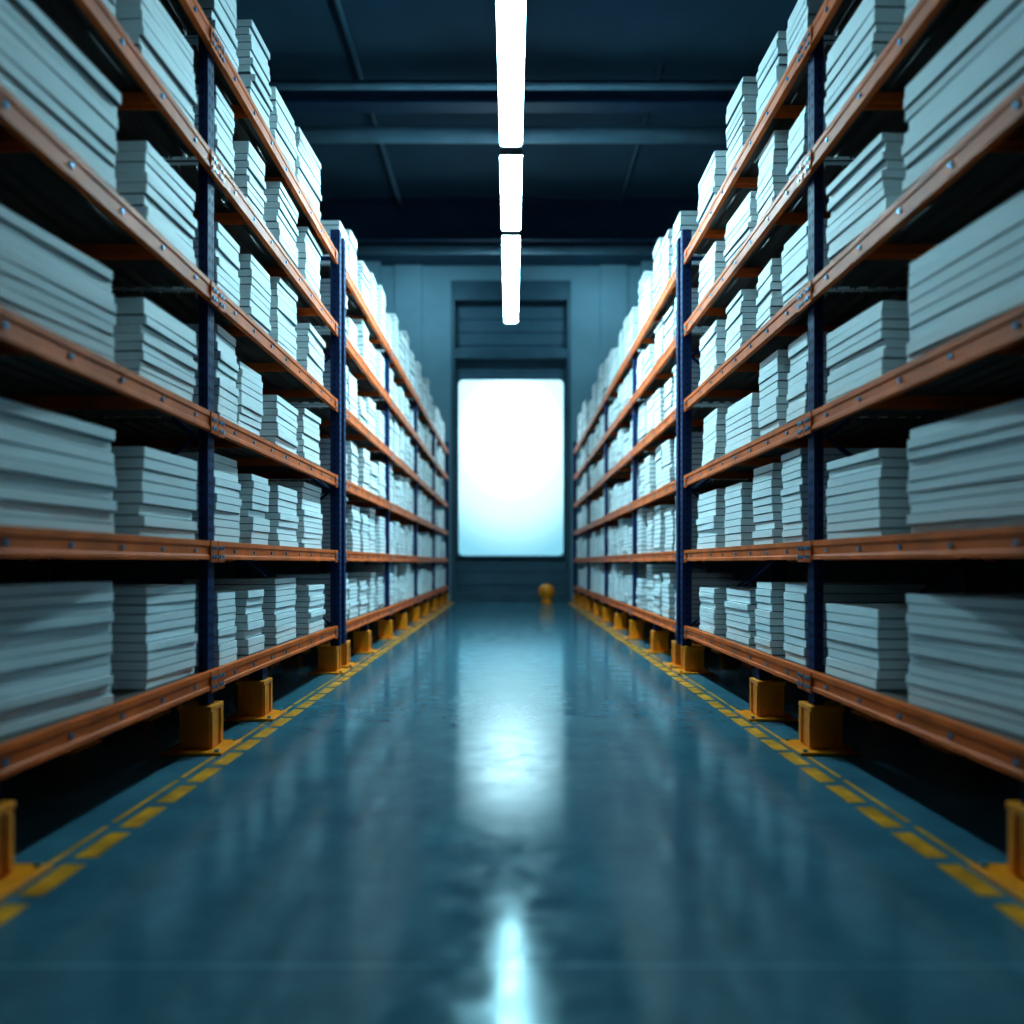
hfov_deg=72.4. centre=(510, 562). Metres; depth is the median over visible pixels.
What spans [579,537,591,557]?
box stack
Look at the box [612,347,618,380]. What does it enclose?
box stack
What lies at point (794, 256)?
box stack
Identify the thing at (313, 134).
ceiling beam
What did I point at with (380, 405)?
shelf
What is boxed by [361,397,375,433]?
box stack
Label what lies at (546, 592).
bollard
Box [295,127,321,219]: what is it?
box stack
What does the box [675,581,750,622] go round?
box stack
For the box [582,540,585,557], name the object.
box stack
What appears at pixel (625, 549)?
box stack
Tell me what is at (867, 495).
box stack
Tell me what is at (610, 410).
box stack
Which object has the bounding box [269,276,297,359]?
box stack
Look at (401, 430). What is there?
box stack
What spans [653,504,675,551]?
box stack
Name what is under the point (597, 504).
box stack
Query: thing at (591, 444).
box stack
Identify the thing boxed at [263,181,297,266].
box stack
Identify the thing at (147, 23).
box stack
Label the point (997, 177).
shelf
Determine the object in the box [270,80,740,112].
ceiling beam
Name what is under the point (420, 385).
box stack
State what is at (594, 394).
box stack
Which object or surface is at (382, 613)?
shelf
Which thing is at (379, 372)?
box stack
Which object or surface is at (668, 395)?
box stack
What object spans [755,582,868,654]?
box stack
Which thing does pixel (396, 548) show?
box stack
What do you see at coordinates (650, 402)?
box stack
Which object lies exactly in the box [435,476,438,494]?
box stack
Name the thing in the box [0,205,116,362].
box stack
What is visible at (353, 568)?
box stack
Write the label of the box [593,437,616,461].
shelf
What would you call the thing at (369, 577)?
box stack
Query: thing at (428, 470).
box stack
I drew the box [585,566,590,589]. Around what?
box stack
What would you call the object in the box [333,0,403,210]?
conduit
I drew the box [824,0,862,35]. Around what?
shelf
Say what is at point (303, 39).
ceiling
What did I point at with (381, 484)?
box stack
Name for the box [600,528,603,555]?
box stack
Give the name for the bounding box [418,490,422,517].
box stack
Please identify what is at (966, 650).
box stack
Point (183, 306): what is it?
shelf
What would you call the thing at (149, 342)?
box stack
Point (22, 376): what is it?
shelf
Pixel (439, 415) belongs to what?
box stack
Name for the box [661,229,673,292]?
box stack
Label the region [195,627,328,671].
shelf
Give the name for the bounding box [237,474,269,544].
box stack
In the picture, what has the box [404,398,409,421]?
box stack
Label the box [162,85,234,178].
box stack
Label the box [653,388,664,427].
box stack
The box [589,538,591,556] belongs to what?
box stack
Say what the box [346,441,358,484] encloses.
box stack
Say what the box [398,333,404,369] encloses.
box stack
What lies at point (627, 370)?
shelf
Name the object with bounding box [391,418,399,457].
box stack
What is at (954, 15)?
shelf
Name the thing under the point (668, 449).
box stack
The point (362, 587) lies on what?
box stack
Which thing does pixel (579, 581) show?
box stack
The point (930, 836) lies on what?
floor marking
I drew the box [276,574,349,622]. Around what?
box stack
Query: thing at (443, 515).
box stack
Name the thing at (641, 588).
box stack
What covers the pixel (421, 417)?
shelf
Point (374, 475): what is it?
box stack
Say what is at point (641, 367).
box stack
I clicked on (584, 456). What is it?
box stack
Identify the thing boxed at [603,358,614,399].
box stack
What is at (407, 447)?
box stack
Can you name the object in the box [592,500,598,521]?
box stack
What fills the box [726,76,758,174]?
box stack
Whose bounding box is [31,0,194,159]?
shelf
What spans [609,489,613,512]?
box stack
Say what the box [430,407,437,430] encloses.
box stack
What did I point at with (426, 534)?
box stack
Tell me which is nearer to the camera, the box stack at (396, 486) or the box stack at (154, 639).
the box stack at (154, 639)
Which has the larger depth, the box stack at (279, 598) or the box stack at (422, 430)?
the box stack at (422, 430)
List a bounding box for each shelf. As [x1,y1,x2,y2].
[0,124,190,289]
[0,354,172,419]
[0,672,201,743]
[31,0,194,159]
[78,418,299,471]
[112,292,323,403]
[159,0,197,35]
[170,165,326,327]
[190,45,327,254]
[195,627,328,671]
[268,480,368,501]
[295,407,381,452]
[320,265,383,349]
[320,334,382,399]
[325,607,384,626]
[357,506,403,516]
[369,452,406,473]
[372,400,412,437]
[376,351,413,399]
[408,400,431,429]
[408,478,427,491]
[409,437,428,457]
[426,461,441,474]
[577,430,595,450]
[580,461,598,474]
[585,494,603,499]
[590,400,614,429]
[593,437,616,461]
[594,478,630,491]
[608,351,641,399]
[609,400,646,437]
[615,452,655,473]
[618,506,654,516]
[638,265,699,349]
[639,334,703,399]
[639,608,696,626]
[640,407,725,452]
[653,480,752,501]
[693,627,824,671]
[694,45,832,255]
[695,165,848,327]
[698,292,907,403]
[722,418,947,471]
[820,672,1023,744]
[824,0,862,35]
[827,0,988,159]
[831,122,1023,289]
[849,354,1023,419]
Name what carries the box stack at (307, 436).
on the storage rack at (44, 182)
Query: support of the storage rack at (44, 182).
on the floor at (510, 813)
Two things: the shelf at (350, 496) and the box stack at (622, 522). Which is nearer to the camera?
the shelf at (350, 496)
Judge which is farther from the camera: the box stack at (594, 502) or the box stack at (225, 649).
the box stack at (594, 502)
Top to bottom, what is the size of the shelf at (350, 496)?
0.035 m
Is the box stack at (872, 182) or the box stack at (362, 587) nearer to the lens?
the box stack at (872, 182)
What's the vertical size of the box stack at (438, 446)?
0.689 m
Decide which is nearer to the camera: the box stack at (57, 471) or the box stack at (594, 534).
the box stack at (57, 471)
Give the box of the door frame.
[451,281,570,600]
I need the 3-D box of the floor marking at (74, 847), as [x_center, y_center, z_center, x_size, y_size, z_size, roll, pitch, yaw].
[-1.824,1.189,10.890,0.024,0.002,19.380,0,0,0]
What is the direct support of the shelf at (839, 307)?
attached to the storage rack at (982, 368)
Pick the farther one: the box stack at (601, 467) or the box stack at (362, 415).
the box stack at (601, 467)
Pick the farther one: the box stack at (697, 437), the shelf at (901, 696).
the box stack at (697, 437)
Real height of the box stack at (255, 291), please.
0.566 m
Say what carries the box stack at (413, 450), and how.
on the storage rack at (354, 430)
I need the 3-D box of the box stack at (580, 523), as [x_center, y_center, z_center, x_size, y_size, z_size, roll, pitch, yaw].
[2.346,-1.183,19.669,0.818,0.487,0.580,0,0,0]
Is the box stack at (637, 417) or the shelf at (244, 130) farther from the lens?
the box stack at (637, 417)
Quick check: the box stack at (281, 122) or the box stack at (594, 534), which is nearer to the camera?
the box stack at (281, 122)
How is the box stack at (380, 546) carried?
on the storage rack at (354, 430)
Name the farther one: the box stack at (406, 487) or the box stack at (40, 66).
the box stack at (406, 487)
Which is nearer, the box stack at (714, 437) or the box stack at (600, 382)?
the box stack at (714, 437)
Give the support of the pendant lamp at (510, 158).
hanging from the ceiling
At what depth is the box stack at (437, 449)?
18.73 m
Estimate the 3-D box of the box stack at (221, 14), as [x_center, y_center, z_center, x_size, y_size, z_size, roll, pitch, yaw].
[-2.346,-3.714,4.849,0.787,0.708,0.403,0,0,3]
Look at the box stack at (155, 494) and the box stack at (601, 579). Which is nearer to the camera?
the box stack at (155, 494)
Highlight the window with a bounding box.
[457,379,564,557]
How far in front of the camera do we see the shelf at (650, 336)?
9.15 m
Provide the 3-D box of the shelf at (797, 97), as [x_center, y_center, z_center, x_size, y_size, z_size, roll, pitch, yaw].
[2.454,-3.342,6.060,1.057,0.035,3.040,0,0,0]
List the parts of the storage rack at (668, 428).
post, post, plate, post, plate, post, plate, plate, plate, post, upright frame, plate, post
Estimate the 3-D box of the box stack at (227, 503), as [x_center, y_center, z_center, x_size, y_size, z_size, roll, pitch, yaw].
[-2.344,-0.433,4.869,0.779,0.607,0.425,0,0,2]
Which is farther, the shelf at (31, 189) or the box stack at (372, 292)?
the box stack at (372, 292)
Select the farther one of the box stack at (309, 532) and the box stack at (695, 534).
the box stack at (695, 534)
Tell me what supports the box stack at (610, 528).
on the storage rack at (668, 428)
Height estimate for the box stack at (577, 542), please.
0.519 m
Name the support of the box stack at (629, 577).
on the storage rack at (668, 428)
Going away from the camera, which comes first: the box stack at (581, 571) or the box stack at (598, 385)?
the box stack at (598, 385)
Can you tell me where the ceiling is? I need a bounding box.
[236,0,797,265]
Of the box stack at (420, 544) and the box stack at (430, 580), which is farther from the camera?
the box stack at (430, 580)
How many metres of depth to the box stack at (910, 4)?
3.40 m
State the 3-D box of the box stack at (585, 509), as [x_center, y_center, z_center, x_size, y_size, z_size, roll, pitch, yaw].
[2.320,-1.170,18.102,0.776,0.459,0.564,0,0,0]
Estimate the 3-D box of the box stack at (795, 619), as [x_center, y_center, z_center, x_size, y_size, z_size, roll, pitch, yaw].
[2.357,0.418,4.828,0.825,0.544,0.371,0,0,0]
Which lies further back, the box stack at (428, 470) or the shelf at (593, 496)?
the shelf at (593, 496)
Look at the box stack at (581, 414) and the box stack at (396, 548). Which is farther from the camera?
the box stack at (581, 414)
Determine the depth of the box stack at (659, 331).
9.35 m
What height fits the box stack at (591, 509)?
0.545 m
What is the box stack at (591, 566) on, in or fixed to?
on the storage rack at (668, 428)
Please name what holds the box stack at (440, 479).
on the storage rack at (354, 430)
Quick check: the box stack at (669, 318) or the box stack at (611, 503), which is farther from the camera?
the box stack at (611, 503)
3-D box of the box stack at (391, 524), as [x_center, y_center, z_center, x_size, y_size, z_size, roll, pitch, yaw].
[-2.338,-0.395,11.420,0.786,0.530,0.501,0,0,1]
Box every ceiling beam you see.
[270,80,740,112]
[322,198,698,245]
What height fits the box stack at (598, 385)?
0.691 m
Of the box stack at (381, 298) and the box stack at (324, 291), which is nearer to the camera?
the box stack at (324, 291)
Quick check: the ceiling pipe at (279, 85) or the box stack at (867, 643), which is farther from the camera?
the ceiling pipe at (279, 85)
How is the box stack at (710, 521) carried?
on the storage rack at (982, 368)
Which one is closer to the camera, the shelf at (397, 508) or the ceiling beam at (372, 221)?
the shelf at (397, 508)
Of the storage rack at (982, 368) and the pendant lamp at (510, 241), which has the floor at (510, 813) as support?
the storage rack at (982, 368)
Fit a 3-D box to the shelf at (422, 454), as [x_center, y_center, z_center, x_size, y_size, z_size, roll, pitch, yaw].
[-2.454,-2.562,15.980,1.057,0.035,3.180,0,0,0]
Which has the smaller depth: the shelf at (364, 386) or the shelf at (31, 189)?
the shelf at (31, 189)
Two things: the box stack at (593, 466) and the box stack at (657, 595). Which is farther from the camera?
the box stack at (593, 466)
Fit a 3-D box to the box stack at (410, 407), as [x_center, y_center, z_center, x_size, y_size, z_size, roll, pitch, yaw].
[-2.366,-2.913,14.724,0.812,0.666,0.464,0,0,0]
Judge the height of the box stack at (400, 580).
0.456 m
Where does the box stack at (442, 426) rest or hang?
on the storage rack at (354, 430)
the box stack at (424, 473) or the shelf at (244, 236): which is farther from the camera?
the box stack at (424, 473)
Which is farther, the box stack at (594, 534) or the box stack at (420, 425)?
the box stack at (594, 534)
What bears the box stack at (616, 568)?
on the storage rack at (668, 428)
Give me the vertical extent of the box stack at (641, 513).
0.685 m
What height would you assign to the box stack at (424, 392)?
0.717 m
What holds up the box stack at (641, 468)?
on the storage rack at (668, 428)
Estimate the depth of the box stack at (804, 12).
4.77 m
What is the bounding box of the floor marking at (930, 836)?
[573,603,974,863]
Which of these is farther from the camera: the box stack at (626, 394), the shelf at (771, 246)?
the box stack at (626, 394)
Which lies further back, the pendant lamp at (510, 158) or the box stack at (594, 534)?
the box stack at (594, 534)
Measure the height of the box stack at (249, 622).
0.482 m
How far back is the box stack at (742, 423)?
6.01 m
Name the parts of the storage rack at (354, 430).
post, plate, upright frame, post, post, plate, upright frame, plate, plate, post, plate, post, plate, post, post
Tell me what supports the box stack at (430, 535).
on the storage rack at (354, 430)
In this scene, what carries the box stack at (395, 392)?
on the storage rack at (354, 430)
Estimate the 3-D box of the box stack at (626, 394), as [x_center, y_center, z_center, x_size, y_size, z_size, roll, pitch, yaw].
[2.344,-2.877,12.056,0.757,0.594,0.487,0,0,-1]
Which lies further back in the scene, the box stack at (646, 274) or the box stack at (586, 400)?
the box stack at (586, 400)
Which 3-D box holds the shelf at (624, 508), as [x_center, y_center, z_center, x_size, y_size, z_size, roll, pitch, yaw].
[2.454,-0.922,12.680,1.057,0.035,3.180,0,0,0]
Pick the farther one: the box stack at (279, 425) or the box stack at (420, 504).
the box stack at (420, 504)
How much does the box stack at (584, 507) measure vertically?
0.605 m
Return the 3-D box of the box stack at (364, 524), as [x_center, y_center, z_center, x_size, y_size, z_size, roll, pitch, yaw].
[-2.360,-0.397,9.437,0.827,0.533,0.432,0,0,0]
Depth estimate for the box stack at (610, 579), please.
13.85 m
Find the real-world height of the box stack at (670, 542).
0.567 m
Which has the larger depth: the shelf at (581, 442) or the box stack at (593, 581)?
the shelf at (581, 442)
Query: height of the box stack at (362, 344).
0.643 m
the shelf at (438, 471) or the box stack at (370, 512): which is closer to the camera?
the box stack at (370, 512)
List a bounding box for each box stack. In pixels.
[0,0,121,189]
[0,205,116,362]
[0,397,116,532]
[0,581,113,737]
[103,0,115,17]
[104,324,238,424]
[109,584,197,689]
[111,446,196,538]
[112,222,239,306]
[112,297,197,402]
[113,0,196,125]
[113,140,196,265]
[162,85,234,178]
[170,452,241,542]
[183,0,238,72]
[183,578,295,644]
[194,592,236,666]
[195,589,263,655]
[232,141,265,224]
[235,19,272,129]
[236,361,262,435]
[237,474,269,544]
[238,254,270,334]
[260,395,297,454]
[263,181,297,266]
[265,485,298,546]
[268,439,347,479]
[268,482,322,548]
[269,87,296,174]
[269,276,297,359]
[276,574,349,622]
[289,358,347,408]
[294,584,324,634]
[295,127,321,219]
[295,323,325,385]
[296,227,321,299]
[296,408,320,465]
[313,279,347,337]
[318,572,375,611]
[320,220,348,269]
[320,494,347,548]
[345,229,357,287]
[346,317,358,352]
[346,371,357,417]
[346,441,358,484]
[346,504,360,551]
[347,579,358,618]
[349,565,397,603]
[351,319,369,366]
[357,260,369,307]
[357,396,366,426]
[357,448,370,490]
[357,580,367,614]
[358,513,369,551]
[359,508,375,552]
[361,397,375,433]
[368,272,376,319]
[368,564,410,599]
[369,342,376,374]
[369,461,378,495]
[371,368,392,400]
[372,461,385,498]
[373,577,383,608]
[374,516,385,553]
[375,314,392,351]
[375,352,384,387]
[375,410,384,442]
[375,573,394,605]
[376,285,386,337]
[380,411,392,450]
[386,313,398,359]
[390,466,392,502]
[390,521,399,554]
[390,522,393,553]
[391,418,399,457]
[391,475,403,507]
[392,382,398,407]
[392,481,400,506]
[396,576,404,601]
[397,387,404,414]
[398,331,409,378]
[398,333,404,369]
[399,426,404,461]
[399,526,408,554]
[399,527,403,554]
[400,525,413,555]
[403,477,410,511]
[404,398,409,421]
[404,435,410,466]
[407,361,420,399]
[409,350,414,387]
[409,406,418,434]
[409,409,413,428]
[409,445,414,470]
[409,570,413,597]
[410,488,413,512]
[410,567,435,584]
[410,569,423,594]
[412,532,418,555]
[412,565,441,587]
[413,450,419,476]
[418,361,421,402]
[418,420,421,439]
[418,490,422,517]
[418,532,428,556]
[418,536,422,555]
[419,458,422,479]
[419,535,425,556]
[421,378,429,416]
[421,382,426,409]
[421,427,424,443]
[422,424,429,448]
[422,461,426,482]
[422,495,427,519]
[422,570,426,593]
[426,499,431,520]
[426,504,430,521]
[426,571,428,591]
[427,464,429,485]
[428,433,431,451]
[428,538,432,556]
[428,572,432,590]
[429,395,432,421]
[429,468,432,487]
[429,534,435,555]
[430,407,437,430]
[431,436,436,458]
[433,406,439,434]
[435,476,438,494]
[435,509,444,528]
[435,510,440,526]
[435,535,439,557]
[435,567,439,588]
[436,447,439,462]
[437,445,442,466]
[437,510,442,527]
[438,477,442,498]
[438,535,441,557]
[439,415,441,436]
[441,420,444,441]
[441,542,444,557]
[442,454,444,469]
[442,569,445,586]
[576,541,579,557]
[577,412,580,441]
[577,458,580,470]
[577,486,580,499]
[578,570,580,586]
[579,412,582,439]
[579,512,581,527]
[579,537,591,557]
[580,446,585,465]
[580,482,582,497]
[580,570,583,587]
[581,505,590,526]
[582,399,590,434]
[582,447,586,462]
[582,472,586,495]
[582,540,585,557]
[583,568,585,588]
[584,474,586,492]
[585,402,591,430]
[585,509,590,524]
[585,540,586,556]
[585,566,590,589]
[588,434,593,454]
[589,400,592,421]
[589,464,596,487]
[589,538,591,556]
[590,503,592,521]
[590,565,595,590]
[591,568,596,591]
[592,382,598,416]
[592,469,596,485]
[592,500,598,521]
[592,532,600,556]
[595,424,599,446]
[596,461,599,481]
[596,502,599,519]
[596,536,600,556]
[596,565,611,593]
[597,363,603,405]
[597,385,598,407]
[598,459,603,479]
[598,571,610,594]
[599,414,603,439]
[599,497,603,517]
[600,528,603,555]
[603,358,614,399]
[603,487,613,513]
[607,526,618,555]
[608,348,615,385]
[608,405,613,426]
[608,447,611,469]
[608,574,612,597]
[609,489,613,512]
[611,440,617,466]
[611,529,619,554]
[611,564,646,599]
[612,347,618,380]
[613,399,617,420]
[613,483,624,510]
[616,428,630,462]
[616,485,624,509]
[617,385,623,414]
[617,571,646,601]
[618,518,637,554]
[619,329,624,368]
[622,525,637,554]
[623,315,628,359]
[623,375,629,406]
[623,576,628,602]
[624,432,629,455]
[624,481,630,505]
[628,307,646,351]
[628,527,637,553]
[628,576,646,605]
[629,370,646,400]
[629,417,638,450]
[630,463,642,501]
[636,350,645,389]
[636,579,647,608]
[637,508,653,553]
[638,271,652,331]
[638,402,646,441]
[638,463,644,497]
[643,275,654,322]
[644,344,655,377]
[644,455,656,495]
[646,393,653,433]
[646,511,654,552]
[646,564,705,611]
[653,237,664,305]
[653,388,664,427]
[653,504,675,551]
[653,574,662,614]
[654,316,665,362]
[655,444,663,488]
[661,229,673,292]
[661,439,674,485]
[662,573,732,618]
[663,305,675,351]
[663,377,674,417]
[664,507,675,550]
[672,211,705,273]
[672,358,736,410]
[674,288,710,335]
[674,432,747,479]
[674,493,699,550]
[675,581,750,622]
[696,489,725,548]
[697,151,727,224]
[698,241,725,304]
[699,320,726,385]
[699,587,756,634]
[702,407,728,465]
[723,191,758,265]
[724,482,755,546]
[724,589,757,644]
[725,289,757,360]
[725,392,760,454]
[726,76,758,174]
[752,463,783,544]
[755,31,787,124]
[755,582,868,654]
[756,130,789,222]
[756,258,783,330]
[758,350,791,435]
[781,218,909,305]
[781,448,877,542]
[783,583,924,666]
[786,0,839,66]
[786,105,853,178]
[786,331,920,422]
[824,0,905,127]
[825,603,911,690]
[826,132,906,261]
[826,300,910,403]
[826,448,911,538]
[902,0,1023,192]
[904,0,918,20]
[906,191,1023,362]
[906,593,1023,736]
[907,399,1023,532]
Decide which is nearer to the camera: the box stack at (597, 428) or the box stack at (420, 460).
the box stack at (420, 460)
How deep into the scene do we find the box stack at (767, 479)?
5.37 m
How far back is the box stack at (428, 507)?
16.43 m
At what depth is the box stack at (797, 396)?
4.77 m
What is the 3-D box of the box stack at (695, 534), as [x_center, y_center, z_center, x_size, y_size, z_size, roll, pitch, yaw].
[2.346,-0.465,8.222,0.766,0.671,0.416,0,0,0]
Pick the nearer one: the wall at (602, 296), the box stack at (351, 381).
the box stack at (351, 381)
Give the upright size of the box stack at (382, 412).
0.684 m
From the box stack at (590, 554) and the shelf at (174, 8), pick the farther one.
the box stack at (590, 554)
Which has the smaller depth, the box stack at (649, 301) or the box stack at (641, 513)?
the box stack at (649, 301)
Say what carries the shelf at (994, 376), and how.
attached to the storage rack at (982, 368)
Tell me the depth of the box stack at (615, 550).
13.20 m
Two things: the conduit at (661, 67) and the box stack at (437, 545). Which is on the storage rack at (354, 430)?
the box stack at (437, 545)
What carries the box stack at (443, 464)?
on the storage rack at (354, 430)
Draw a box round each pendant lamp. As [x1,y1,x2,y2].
[496,0,525,147]
[500,148,521,231]
[502,232,519,322]
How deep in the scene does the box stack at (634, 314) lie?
11.24 m
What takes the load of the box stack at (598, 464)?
on the storage rack at (668, 428)
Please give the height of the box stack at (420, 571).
0.555 m
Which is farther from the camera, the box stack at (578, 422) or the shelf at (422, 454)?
the box stack at (578, 422)
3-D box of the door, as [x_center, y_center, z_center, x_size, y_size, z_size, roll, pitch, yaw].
[0.000,-3.785,22.135,3.720,9.950,0.130,0,0,0]
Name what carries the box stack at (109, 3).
on the storage rack at (44, 182)
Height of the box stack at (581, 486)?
0.546 m
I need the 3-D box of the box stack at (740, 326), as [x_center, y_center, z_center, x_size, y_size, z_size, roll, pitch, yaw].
[2.338,-2.039,6.140,0.798,0.557,0.497,0,0,2]
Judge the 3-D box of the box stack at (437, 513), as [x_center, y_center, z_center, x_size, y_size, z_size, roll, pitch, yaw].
[-2.330,-1.168,18.883,0.801,0.456,0.608,0,0,0]
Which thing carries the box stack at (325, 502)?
on the storage rack at (354, 430)
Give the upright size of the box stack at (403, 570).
0.670 m
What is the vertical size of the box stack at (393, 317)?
0.874 m
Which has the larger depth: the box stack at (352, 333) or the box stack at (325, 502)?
the box stack at (352, 333)
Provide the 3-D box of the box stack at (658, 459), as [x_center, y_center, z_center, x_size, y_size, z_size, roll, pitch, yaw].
[2.356,-1.257,9.431,0.761,0.634,0.435,0,0,2]
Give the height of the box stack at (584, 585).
0.545 m
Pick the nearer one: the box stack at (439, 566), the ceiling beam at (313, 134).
the ceiling beam at (313, 134)
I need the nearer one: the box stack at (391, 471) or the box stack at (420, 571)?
the box stack at (391, 471)
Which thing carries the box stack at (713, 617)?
on the storage rack at (982, 368)
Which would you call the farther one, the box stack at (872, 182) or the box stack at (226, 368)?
the box stack at (226, 368)
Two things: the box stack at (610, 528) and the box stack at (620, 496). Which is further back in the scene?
the box stack at (610, 528)
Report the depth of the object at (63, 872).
3.33 m
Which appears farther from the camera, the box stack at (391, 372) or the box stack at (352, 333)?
the box stack at (391, 372)
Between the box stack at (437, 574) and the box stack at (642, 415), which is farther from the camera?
the box stack at (437, 574)
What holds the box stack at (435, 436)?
on the storage rack at (354, 430)
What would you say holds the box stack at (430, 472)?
on the storage rack at (354, 430)
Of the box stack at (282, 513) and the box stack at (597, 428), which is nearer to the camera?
the box stack at (282, 513)
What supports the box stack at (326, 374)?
on the storage rack at (354, 430)
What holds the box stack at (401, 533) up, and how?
on the storage rack at (354, 430)
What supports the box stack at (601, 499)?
on the storage rack at (668, 428)
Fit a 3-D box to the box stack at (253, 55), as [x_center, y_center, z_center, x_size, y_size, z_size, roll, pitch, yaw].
[-2.304,-3.727,5.477,0.757,0.734,0.390,0,0,2]
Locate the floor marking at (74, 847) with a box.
[47,603,448,863]
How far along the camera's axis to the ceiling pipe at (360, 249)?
17.92 m
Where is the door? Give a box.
[456,304,565,592]
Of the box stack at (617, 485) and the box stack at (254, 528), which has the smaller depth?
the box stack at (254, 528)
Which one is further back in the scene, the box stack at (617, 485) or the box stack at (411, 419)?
the box stack at (411, 419)
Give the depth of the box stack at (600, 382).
15.18 m
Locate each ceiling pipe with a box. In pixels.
[269,82,739,89]
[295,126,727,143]
[355,246,654,253]
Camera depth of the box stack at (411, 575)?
13.92 m
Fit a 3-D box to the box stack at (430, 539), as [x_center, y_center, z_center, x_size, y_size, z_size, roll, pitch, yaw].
[-2.324,-0.370,17.236,0.756,0.480,0.380,0,0,0]
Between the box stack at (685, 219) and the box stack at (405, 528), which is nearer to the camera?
the box stack at (685, 219)
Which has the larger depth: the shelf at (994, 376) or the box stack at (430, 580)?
the box stack at (430, 580)
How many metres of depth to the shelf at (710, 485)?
8.35 m
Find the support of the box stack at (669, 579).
on the storage rack at (668, 428)
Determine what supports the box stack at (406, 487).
on the storage rack at (354, 430)
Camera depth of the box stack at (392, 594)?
11.35 m
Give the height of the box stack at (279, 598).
0.556 m
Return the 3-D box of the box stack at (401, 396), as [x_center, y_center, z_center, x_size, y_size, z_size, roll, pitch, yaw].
[-2.347,-2.859,12.678,0.789,0.558,0.436,0,0,-1]
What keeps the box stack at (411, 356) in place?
on the storage rack at (354, 430)
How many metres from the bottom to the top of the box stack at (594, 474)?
0.452 m
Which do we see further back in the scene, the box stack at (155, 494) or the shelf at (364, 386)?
the shelf at (364, 386)
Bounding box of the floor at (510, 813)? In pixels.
[0,601,1023,1023]
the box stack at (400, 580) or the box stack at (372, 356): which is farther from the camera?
the box stack at (400, 580)
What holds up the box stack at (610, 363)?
on the storage rack at (668, 428)
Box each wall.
[0,202,353,583]
[354,261,667,601]
[668,149,1023,593]
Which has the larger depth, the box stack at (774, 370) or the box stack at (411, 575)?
the box stack at (411, 575)
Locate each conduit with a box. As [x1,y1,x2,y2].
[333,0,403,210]
[619,66,662,203]
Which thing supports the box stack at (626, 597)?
on the storage rack at (668, 428)
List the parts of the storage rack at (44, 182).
plate, post, plate, upright frame, plate, plate, post, post, plate, upright frame, plate, post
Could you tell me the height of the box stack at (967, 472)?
0.520 m
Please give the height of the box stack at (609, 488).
0.632 m
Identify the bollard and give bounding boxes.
[538,584,554,603]
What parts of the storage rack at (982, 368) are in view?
post, plate, upright frame, plate, post, post, plate, plate, upright frame, plate, post, plate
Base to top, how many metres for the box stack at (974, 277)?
0.520 m
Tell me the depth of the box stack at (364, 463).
9.26 m
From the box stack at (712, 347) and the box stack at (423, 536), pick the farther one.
the box stack at (423, 536)
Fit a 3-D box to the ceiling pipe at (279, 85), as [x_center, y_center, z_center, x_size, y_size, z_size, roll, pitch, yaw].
[0.000,-8.410,12.350,9.600,0.120,0.120,0,0,0]
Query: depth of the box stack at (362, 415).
9.32 m
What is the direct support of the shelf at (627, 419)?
attached to the storage rack at (668, 428)
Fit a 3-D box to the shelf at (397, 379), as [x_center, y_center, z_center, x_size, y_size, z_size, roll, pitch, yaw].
[-2.454,-3.342,12.680,1.057,0.035,3.180,0,0,0]
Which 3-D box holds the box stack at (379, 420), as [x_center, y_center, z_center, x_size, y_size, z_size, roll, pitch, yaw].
[-2.364,-2.019,10.646,0.809,0.518,0.452,0,0,-1]
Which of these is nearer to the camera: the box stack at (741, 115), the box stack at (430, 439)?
the box stack at (741, 115)
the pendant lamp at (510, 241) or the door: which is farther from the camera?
the door
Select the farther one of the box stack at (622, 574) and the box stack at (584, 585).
the box stack at (584, 585)
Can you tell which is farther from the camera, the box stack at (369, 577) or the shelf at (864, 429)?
the box stack at (369, 577)
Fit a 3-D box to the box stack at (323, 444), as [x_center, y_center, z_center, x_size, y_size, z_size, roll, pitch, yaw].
[-2.381,-1.181,8.225,0.822,0.483,0.444,0,0,0]
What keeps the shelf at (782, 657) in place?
attached to the storage rack at (982, 368)
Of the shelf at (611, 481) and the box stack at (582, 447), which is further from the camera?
the box stack at (582, 447)
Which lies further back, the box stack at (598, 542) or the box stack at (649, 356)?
the box stack at (598, 542)
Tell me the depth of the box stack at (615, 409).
13.20 m
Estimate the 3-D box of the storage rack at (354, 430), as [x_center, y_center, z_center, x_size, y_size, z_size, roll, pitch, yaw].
[-2.438,-1.215,14.447,1.305,4.810,13.306,0,0,0]
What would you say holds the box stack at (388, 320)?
on the storage rack at (354, 430)
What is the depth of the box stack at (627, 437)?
11.92 m
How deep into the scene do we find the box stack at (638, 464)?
11.25 m
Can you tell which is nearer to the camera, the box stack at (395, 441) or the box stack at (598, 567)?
the box stack at (395, 441)
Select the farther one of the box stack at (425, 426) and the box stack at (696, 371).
the box stack at (425, 426)
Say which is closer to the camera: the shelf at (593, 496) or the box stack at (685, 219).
the box stack at (685, 219)
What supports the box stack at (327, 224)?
on the storage rack at (354, 430)
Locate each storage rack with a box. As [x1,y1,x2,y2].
[0,0,350,901]
[244,238,451,667]
[570,238,777,667]
[671,0,1023,903]
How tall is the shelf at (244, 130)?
0.035 m
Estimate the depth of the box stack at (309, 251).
6.84 m
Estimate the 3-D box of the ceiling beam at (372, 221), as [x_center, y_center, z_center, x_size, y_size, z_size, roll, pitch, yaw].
[0.000,-8.685,17.900,9.600,1.050,0.500,0,0,0]
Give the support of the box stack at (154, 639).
on the storage rack at (44, 182)
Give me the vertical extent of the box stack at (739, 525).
0.560 m
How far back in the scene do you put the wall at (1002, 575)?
8.67 m
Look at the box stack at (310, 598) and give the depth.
6.76 m
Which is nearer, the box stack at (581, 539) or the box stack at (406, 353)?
the box stack at (406, 353)
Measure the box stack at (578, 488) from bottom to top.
0.460 m

